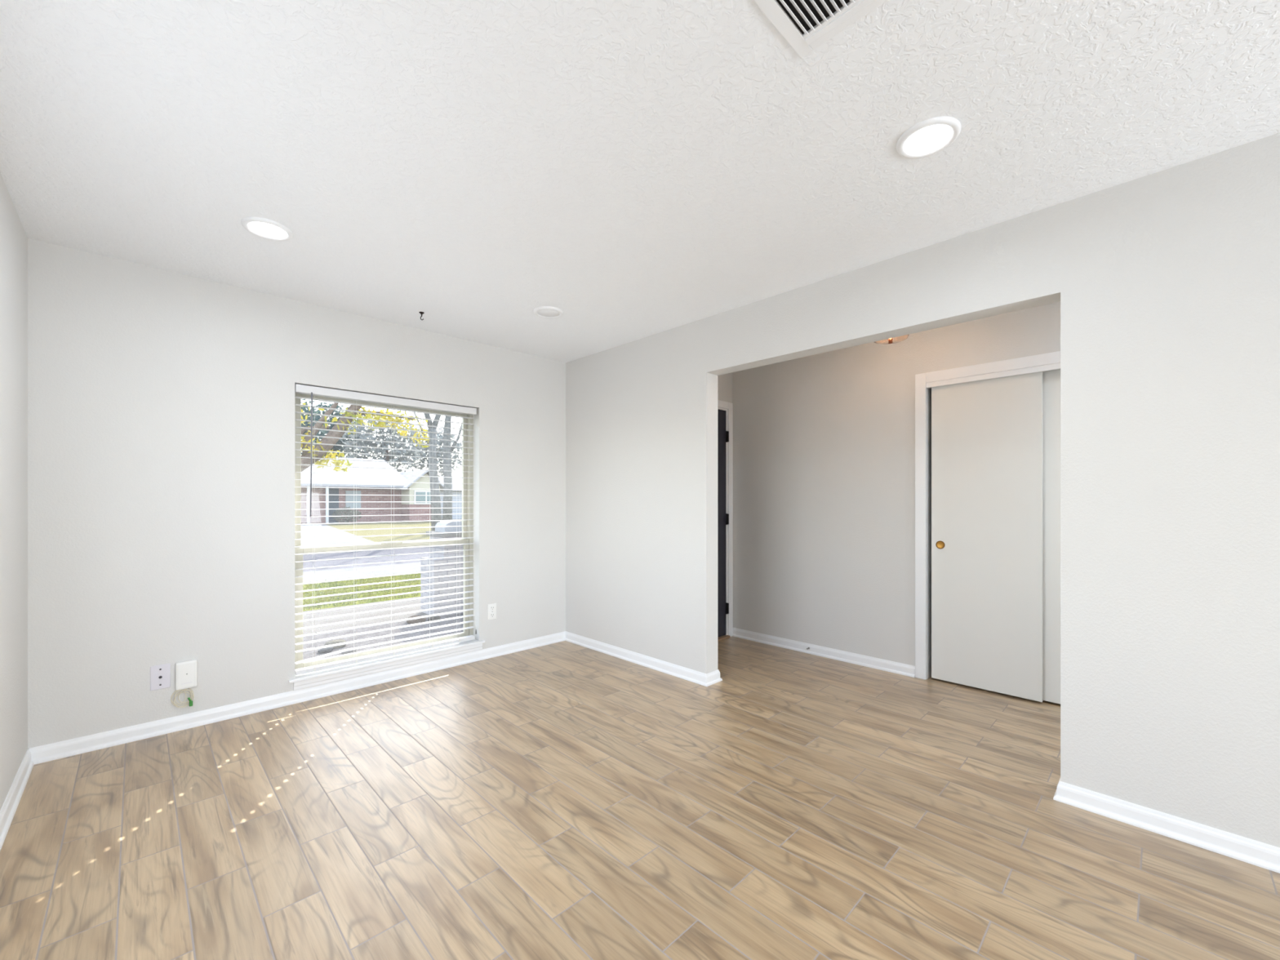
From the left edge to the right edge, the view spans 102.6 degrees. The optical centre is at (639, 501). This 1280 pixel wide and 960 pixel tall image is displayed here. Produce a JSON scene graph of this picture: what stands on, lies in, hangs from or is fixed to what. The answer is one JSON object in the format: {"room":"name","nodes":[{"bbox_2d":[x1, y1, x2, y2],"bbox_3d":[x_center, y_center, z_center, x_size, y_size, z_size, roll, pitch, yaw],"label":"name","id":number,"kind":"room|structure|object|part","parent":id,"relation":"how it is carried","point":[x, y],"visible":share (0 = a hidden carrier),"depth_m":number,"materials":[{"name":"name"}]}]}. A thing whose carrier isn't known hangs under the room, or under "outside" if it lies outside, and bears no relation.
{"room":"empty living room","nodes":[
{"label":"empty living room","id":0,"kind":"room"},
{"bbox_2d":[0,172,27,810],"bbox_3d":[-0.429,0.002,-0.164,0.120,2.440,7.000,0,0,-44],"label":"wall","id":1,"kind":"structure","parent":0,"point":[13,237],"depth_m":2.09,"materials":[{"name":"beige paint"}]},
{"bbox_2d":[0,748,34,850],"bbox_3d":[-0.379,1.184,-0.115,0.021,0.075,7.000,0,0,-44],"label":"baseboard","id":2,"kind":"structure","parent":1,"relation":"attached to","point":[8,810],"depth_m":2.05,"materials":[{"name":"white paint"}]},
{"bbox_2d":[27,238,565,748],"bbox_3d":[-1.828,0.102,3.535,3.305,2.640,0.240,0,0,-44],"label":"wall","id":3,"kind":"structure","parent":0,"point":[161,402],"depth_m":2.80,"materials":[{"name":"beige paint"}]},
{"bbox_2d":[150,663,170,690],"bbox_3d":[-2.511,0.923,2.684,0.077,0.126,0.017,0,0,-44],"label":"cable wall plate","id":4,"kind":"object","parent":3,"relation":"attached to","point":[160,675],"visible":1,"depth_m":2.69,"materials":[{"name":"white plastic"}]},
{"bbox_2d":[170,688,194,707],"bbox_3d":[-2.444,1.053,2.740,0.093,0.105,0.027,0,0,-44],"label":"cable coil","id":5,"kind":"object","parent":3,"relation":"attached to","point":[190,699],"visible":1,"depth_m":2.74,"materials":[{"name":"beige plastic"}]},
{"bbox_2d":[175,659,197,689],"bbox_3d":[-2.435,0.933,2.752,0.088,0.146,0.027,0,0,-44],"label":"box","id":6,"kind":"object","parent":3,"relation":"attached to","point":[186,672],"visible":1,"depth_m":2.74,"materials":[{"name":"white plastic"}]},
{"bbox_2d":[29,631,565,764],"bbox_3d":[-1.739,1.184,3.440,3.059,0.075,0.021,0,0,-44],"label":"baseboard","id":7,"kind":"structure","parent":3,"relation":"attached to","point":[57,750],"depth_m":2.96,"materials":[{"name":"white paint"}]},
{"bbox_2d":[294,393,473,669],"bbox_3d":[-1.764,0.186,3.630,1.198,1.810,0.094,0,0,-44],"label":"window","id":8,"kind":"structure","parent":3,"relation":"in","point":[467,489],"depth_m":3.61,"materials":[{"name":"beige plastic"}]},
{"bbox_3d":[-1.776,-0.171,3.642,1.138,1.026,0.030,0,0,-44],"label":"sash","id":9,"kind":"part","parent":8,"relation":"part of","materials":[{"name":"clear plastic"}]},
{"bbox_3d":[-1.752,0.676,3.617,1.138,0.759,0.030,0,0,-44],"label":"sash","id":10,"kind":"part","parent":8,"relation":"part of","materials":[{"name":"clear plastic"}]},
{"bbox_2d":[294,384,476,675],"bbox_3d":[-1.688,0.175,3.544,1.178,1.774,0.071,0,0,-44],"label":"blind","id":11,"kind":"object","parent":8,"relation":"attached to","point":[299,388],"visible":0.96,"depth_m":3.48,"materials":[{"name":"plastic"}]},
{"bbox_3d":[-2.042,0.196,3.209,0.008,1.725,0.053,0,0,-44],"label":"ladder cord","id":12,"kind":"part","parent":11,"relation":"part of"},
{"bbox_3d":[-1.698,1.049,3.547,1.161,0.026,0.048,0,0,-44],"label":"rail","id":13,"kind":"part","parent":11,"relation":"part of","materials":[{"name":"plastic"}]},
{"bbox_3d":[-1.692,-0.688,3.545,1.173,0.048,0.056,0,0,-44],"label":"head rail","id":14,"kind":"part","parent":11,"relation":"part of","materials":[{"name":"plastic"}]},
{"bbox_3d":[-1.517,0.196,3.724,0.008,1.725,0.053,0,0,-44],"label":"ladder cord","id":15,"kind":"part","parent":11,"relation":"part of","materials":[{"name":"white fabric"}]},
{"bbox_3d":[-1.371,0.196,3.867,0.008,1.725,0.053,0,0,-44],"label":"ladder cord","id":16,"kind":"part","parent":11,"relation":"part of","materials":[{"name":"white fabric"}]},
{"bbox_3d":[-1.266,0.159,3.930,0.005,1.655,0.025,0,0,30],"label":"pull cord","id":17,"kind":"part","parent":11,"relation":"part of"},
{"bbox_2d":[288,639,484,690],"bbox_3d":[-1.690,1.111,3.554,1.267,0.071,0.126,0,0,-44],"label":"window sill","id":18,"kind":"structure","parent":3,"relation":"attached to","point":[315,678],"depth_m":3.45,"materials":[{"name":"white paint"}]},
{"bbox_2d":[488,603,496,619],"bbox_3d":[-1.158,0.866,4.018,0.072,0.122,0.009,0,0,-44],"label":"wall outlet","id":19,"kind":"object","parent":3,"relation":"attached to","point":[491,607],"visible":1,"depth_m":4.01,"materials":[{"name":"white plastic"}]},
{"bbox_2d":[301,402,429,471],"bbox_3d":[-5.779,-0.735,9.836,3.450,4.388,1.808,0,0,-44],"label":"tree","id":20,"kind":"object","parent":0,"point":[353,407],"visible":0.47,"depth_m":9.77,"materials":[{"name":"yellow plant"}]},
{"bbox_2d":[0,0,1279,362],"bbox_3d":[1.392,-1.278,1.651,5.422,0.120,7.440,0,0,-44],"label":"ceiling","id":21,"kind":"structure","parent":0,"point":[633,170],"depth_m":1.72,"materials":[{"name":"white paint"}]},
{"bbox_2d":[241,217,293,240],"bbox_3d":[-1.663,-1.212,2.291,0.188,0.013,0.188,0,0,-44],"label":"recessed light","id":22,"kind":"object","parent":21,"relation":"in","point":[264,228],"visible":1,"depth_m":2.28,"materials":[{"name":"white paint"}]},
{"bbox_2d":[248,222,287,238],"bbox_3d":[-1.663,-1.213,2.291,0.142,0.006,0.142,0,0,-44],"label":"diffuser","id":23,"kind":"object","parent":22,"relation":"attached to","point":[263,229],"depth_m":2.29,"materials":[{"name":"white plastic"}]},
{"bbox_2d":[533,306,563,318],"bbox_3d":[-0.589,-1.212,3.301,0.188,0.013,0.188,0,0,-44],"label":"recessed light","id":24,"kind":"object","parent":21,"relation":"in","point":[546,312],"visible":1,"depth_m":3.29,"materials":[{"name":"white paint"}]},
{"bbox_2d":[537,309,559,316],"bbox_3d":[-0.589,-1.213,3.301,0.142,0.006,0.142,0,0,-44],"label":"diffuser","id":25,"kind":"object","parent":24,"relation":"attached to","point":[540,313],"depth_m":3.30,"materials":[{"name":"white plastic"}]},
{"bbox_2d":[753,0,888,57],"bbox_3d":[0.423,-1.212,1.065,0.500,0.012,0.460,0,0,-44],"label":"ceiling vent","id":26,"kind":"object","parent":21,"relation":"in","point":[805,15],"visible":1,"depth_m":1.28,"materials":[{"name":"white metal"}]},
{"bbox_2d":[874,334,908,344],"bbox_3d":[1.557,-1.099,3.186,0.204,0.239,0.204,0,0,-44],"label":"ceiling lamp","id":27,"kind":"object","parent":21,"relation":"attached to","point":[895,340],"visible":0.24,"depth_m":3.18,"materials":[{"name":"brown metal"}]},
{"bbox_2d":[896,116,960,158],"bbox_3d":[0.965,-1.212,1.718,0.188,0.013,0.188,0,0,-44],"label":"recessed light","id":28,"kind":"object","parent":21,"relation":"in","point":[931,136],"visible":1,"depth_m":1.71,"materials":[{"name":"white paint"}]},
{"bbox_2d":[903,124,952,154],"bbox_3d":[0.965,-1.213,1.718,0.142,0.006,0.142,0,0,-44],"label":"diffuser","id":29,"kind":"object","parent":28,"relation":"attached to","point":[926,139],"depth_m":1.71,"materials":[{"name":"white plastic"}]},
{"bbox_2d":[0,635,1279,959],"bbox_3d":[1.476,1.282,1.565,5.422,0.120,7.200,0,0,-44],"label":"floor","id":30,"kind":"structure","parent":0,"point":[564,800],"depth_m":1.83,"materials":[{"name":"brown wood"}]},
{"bbox_2d":[717,372,732,403],"bbox_3d":[0.461,0.002,4.388,1.157,2.440,0.140,0,0,-44],"label":"wall","id":31,"kind":"structure","parent":0,"point":[724,381],"depth_m":4.59,"materials":[{"name":"beige paint"}]},
{"bbox_2d":[717,400,733,641],"bbox_3d":[0.427,0.168,4.333,1.027,2.108,0.170,0,0,-44],"label":"door","id":32,"kind":"structure","parent":31,"relation":"in","point":[725,409],"depth_m":4.58,"materials":[{"name":"black paint"}]},
{"bbox_2d":[732,302,1060,666],"bbox_3d":[3.244,0.002,2.778,0.800,2.440,6.055,0,0,-44],"label":"wall","id":33,"kind":"structure","parent":0,"point":[824,443],"depth_m":3.93,"materials":[{"name":"beige paint"}]},
{"bbox_2d":[732,627,915,677],"bbox_3d":[1.368,1.184,4.103,0.021,0.075,1.537,0,0,-44],"label":"baseboard","id":34,"kind":"structure","parent":33,"relation":"attached to","point":[901,668],"depth_m":3.99,"materials":[{"name":"white paint"}]},
{"bbox_2d":[931,371,1043,702],"bbox_3d":[2.213,0.206,3.301,0.035,2.004,0.601,0,0,-44],"label":"door","id":35,"kind":"structure","parent":33,"relation":"in","point":[987,435],"depth_m":3.26,"materials":[{"name":"paint"}]},
{"bbox_2d":[936,542,943,547],"bbox_3d":[2.030,0.296,3.465,0.001,0.044,0.044,0,0,-44],"label":"door knob","id":36,"kind":"object","parent":35,"relation":"on","point":[939,544],"depth_m":3.47,"materials":[{"name":"gold metal"}]},
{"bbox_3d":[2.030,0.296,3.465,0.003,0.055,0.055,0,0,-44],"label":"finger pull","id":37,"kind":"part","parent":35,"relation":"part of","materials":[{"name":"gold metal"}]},
{"bbox_2d":[915,351,1060,679],"bbox_3d":[2.437,0.173,3.103,0.136,2.098,1.384,0,0,-44],"label":"door frame","id":38,"kind":"structure","parent":33,"relation":"attached to","point":[924,382],"depth_m":3.51,"materials":[{"name":"white paint"}]},
{"bbox_2d":[1043,368,1060,703],"bbox_3d":[2.657,0.206,2.910,0.032,2.004,0.655,0,0,-44],"label":"door","id":39,"kind":"structure","parent":33,"relation":"in","point":[1051,379],"depth_m":3.08,"materials":[{"name":"paint"}]},
{"bbox_2d":[565,133,1279,848],"bbox_3d":[1.842,0.002,2.064,0.126,2.440,7.000,0,0,-44],"label":"wall","id":40,"kind":"structure","parent":0,"point":[1166,283],"depth_m":1.99,"materials":[{"name":"beige paint"}]},
{"bbox_2d":[564,631,722,686],"bbox_3d":[-0.055,1.184,3.997,0.168,0.075,1.584,0,0,-44],"label":"baseboard","id":41,"kind":"structure","parent":40,"relation":"attached to","point":[699,677],"depth_m":3.77,"materials":[{"name":"white paint"}]},
{"bbox_2d":[1053,777,1279,873],"bbox_3d":[3.022,1.184,0.862,0.168,0.075,3.629,0,0,-44],"label":"baseboard","id":42,"kind":"structure","parent":40,"relation":"attached to","point":[1264,855],"depth_m":1.86,"materials":[{"name":"white paint"}]},
{"label":"outside","id":43,"kind":"structure","parent":0,"visible":0},
{"bbox_2d":[301,524,377,547],"bbox_3d":[-18.163,1.562,20.648,13.600,0.300,18.450,0,0,-44],"label":"driveway","id":44,"kind":"structure","parent":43,"point":[317,526],"depth_m":19.86,"materials":[{"name":"concrete"}]},
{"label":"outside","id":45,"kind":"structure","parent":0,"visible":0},
{"bbox_2d":[325,519,462,543],"bbox_3d":[-23.009,1.572,55.856,200.000,0.300,75.400,0,0,-44],"label":"lawn","id":46,"kind":"structure","parent":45,"point":[402,524],"depth_m":25.05,"materials":[{"name":"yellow plant"}]},
{"bbox_2d":[301,399,328,454],"bbox_3d":[-26.127,-3.475,37.611,6.266,9.802,4.061,0,0,-44],"label":"tree","id":47,"kind":"object","parent":46,"relation":"on","point":[305,409],"visible":0.02,"depth_m":38.36,"materials":[{"name":"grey plant"}]},
{"bbox_2d":[301,401,366,457],"bbox_3d":[-26.262,-3.583,43.824,5.529,10.017,3.946,0,0,-44],"label":"tree","id":48,"kind":"object","parent":46,"relation":"on","point":[335,448],"visible":0.16,"depth_m":43.24,"materials":[{"name":"brown plant"}]},
{"bbox_2d":[332,506,361,524],"bbox_3d":[-18.102,0.863,31.664,1.647,1.129,1.290,0,0,-44],"label":"shrub","id":49,"kind":"object","parent":46,"relation":"on","point":[341,512],"visible":0.93,"depth_m":31.49,"materials":[{"name":"plant"}]},
{"bbox_2d":[301,456,444,524],"bbox_3d":[-22.105,-0.803,33.767,15.550,4.450,8.200,0,0,-44],"label":"brick house","id":50,"kind":"structure","parent":46,"relation":"on","point":[412,495],"depth_m":34.49,"materials":[{"name":"red brick"}]},
{"bbox_3d":[-20.181,0.222,31.200,0.140,2.400,0.140,0,0,-44],"label":"porch post","id":51,"kind":"part","parent":50,"relation":"part of","materials":[{"name":"white wood"}]},
{"bbox_3d":[-19.467,0.222,31.900,0.140,2.400,0.140,0,0,-44],"label":"porch post","id":52,"kind":"part","parent":50,"relation":"part of","materials":[{"name":"white wood"}]},
{"bbox_3d":[-14.801,-0.253,35.498,1.400,0.750,0.040,0,0,-44],"label":"pane","id":53,"kind":"part","parent":50,"relation":"part of","materials":[{"name":"glass"}]},
{"bbox_2d":[339,415,426,472],"bbox_3d":[-21.125,-3.101,42.548,6.748,9.054,3.971,0,0,-44],"label":"tree","id":54,"kind":"object","parent":46,"relation":"on","point":[369,437],"visible":0.58,"depth_m":41.96,"materials":[{"name":"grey plant"}]},
{"bbox_2d":[388,412,442,531],"bbox_3d":[-8.729,-3.281,21.853,5.156,9.428,4.366,0,0,-44],"label":"street tree","id":55,"kind":"object","parent":46,"relation":"on","point":[435,494],"visible":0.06,"depth_m":21.65,"materials":[{"name":"grey plant"}]},
{"bbox_2d":[401,426,462,476],"bbox_3d":[-20.015,-3.083,49.977,6.223,9.019,3.856,0,0,-44],"label":"tree","id":56,"kind":"object","parent":46,"relation":"on","point":[439,455],"visible":0.2,"depth_m":49.64,"materials":[{"name":"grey plant"}]},
{"bbox_2d":[438,475,462,519],"bbox_3d":[-13.886,-0.328,44.774,11.300,3.500,7.000,0,0,-44],"label":"house","id":57,"kind":"structure","parent":46,"relation":"on","point":[441,479],"depth_m":40.22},
{"bbox_2d":[442,415,462,519],"bbox_3d":[-10.289,-3.286,27.319,3.851,9.428,4.005,0,0,-44],"label":"street tree","id":58,"kind":"object","parent":46,"relation":"on","point":[447,500],"visible":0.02,"depth_m":27.16,"materials":[{"name":"grey plant"}]},
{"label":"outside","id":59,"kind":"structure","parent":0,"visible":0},
{"bbox_2d":[302,612,463,660],"bbox_3d":[-1.684,1.572,5.568,18.000,0.300,2.460,0,0,-44],"label":"garden bed","id":60,"kind":"object","parent":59,"point":[309,654],"visible":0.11,"depth_m":5.46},
{"bbox_2d":[317,646,333,653],"bbox_3d":[-2.965,1.403,4.831,0.130,0.061,0.098,0,0,-44],"label":"stone","id":61,"kind":"object","parent":60,"relation":"on","point":[327,649],"visible":0.81,"depth_m":4.80,"materials":[{"name":"grey stone"}]},
{"bbox_2d":[324,639,346,648],"bbox_3d":[-2.967,1.395,4.987,0.190,0.092,0.134,0,0,-44],"label":"stone","id":62,"kind":"object","parent":60,"relation":"on","point":[338,641],"visible":0.63,"depth_m":4.95,"materials":[{"name":"beige stone"}]},
{"bbox_2d":[341,646,356,654],"bbox_3d":[-2.728,1.404,4.808,0.128,0.063,0.108,0,0,-44],"label":"stone","id":63,"kind":"object","parent":60,"relation":"on","point":[353,651],"visible":0.57,"depth_m":4.78,"materials":[{"name":"grey stone"}]},
{"bbox_2d":[406,615,426,623],"bbox_3d":[-2.620,1.391,6.008,0.221,0.104,0.139,0,0,-44],"label":"stone","id":64,"kind":"object","parent":60,"relation":"on","point":[421,620],"visible":0.72,"depth_m":5.96,"materials":[{"name":"grey stone"}]},
{"bbox_2d":[427,615,440,621],"bbox_3d":[-2.439,1.397,6.095,0.149,0.069,0.111,0,0,-44],"label":"stone","id":65,"kind":"object","parent":60,"relation":"on","point":[437,617],"visible":0.66,"depth_m":6.06,"materials":[{"name":"grey stone"}]},
{"bbox_2d":[420,530,463,616],"bbox_3d":[-2.395,0.907,6.692,0.760,1.030,0.500,0,0,-44],"label":"brick pier","id":66,"kind":"structure","parent":60,"relation":"on","point":[442,535],"depth_m":6.42,"materials":[{"name":"stone"}]},
{"bbox_2d":[435,520,462,532],"bbox_3d":[-2.437,0.324,6.650,0.320,0.135,0.300,0,0,-44],"label":"metal box","id":67,"kind":"object","parent":66,"relation":"on","point":[443,523],"visible":0.62,"depth_m":6.52,"materials":[{"name":"white metal"}]},
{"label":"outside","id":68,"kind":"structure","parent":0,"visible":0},
{"bbox_2d":[302,571,420,611],"bbox_3d":[-0.791,1.572,11.796,70.000,0.300,2.620,0,0,-44],"label":"lawn","id":69,"kind":"structure","parent":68,"point":[331,605],"depth_m":7.93,"materials":[{"name":"green plant"}]},
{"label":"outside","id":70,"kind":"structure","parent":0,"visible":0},
{"bbox_2d":[302,562,420,582],"bbox_3d":[-2.338,1.568,13.374,70.000,0.300,1.800,0,0,-44],"label":"sidewalk","id":71,"kind":"structure","parent":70,"point":[401,571],"depth_m":10.28,"materials":[{"name":"concrete"}]},
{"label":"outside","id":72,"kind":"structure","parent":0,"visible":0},
{"bbox_2d":[302,546,429,571],"bbox_3d":[1.998,1.632,23.233,150.000,0.300,6.200,0,0,-44],"label":"street","id":73,"kind":"structure","parent":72,"point":[424,549],"depth_m":13.36,"materials":[{"name":"grey asphalt"}]},
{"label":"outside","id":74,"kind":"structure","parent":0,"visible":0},
{"bbox_2d":[302,596,429,634],"bbox_3d":[-3.036,1.566,6.945,18.000,0.300,1.400,0,0,-44],"label":"walkway","id":75,"kind":"structure","parent":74,"point":[324,614],"depth_m":6.37,"materials":[{"name":"concrete"}]}
]}

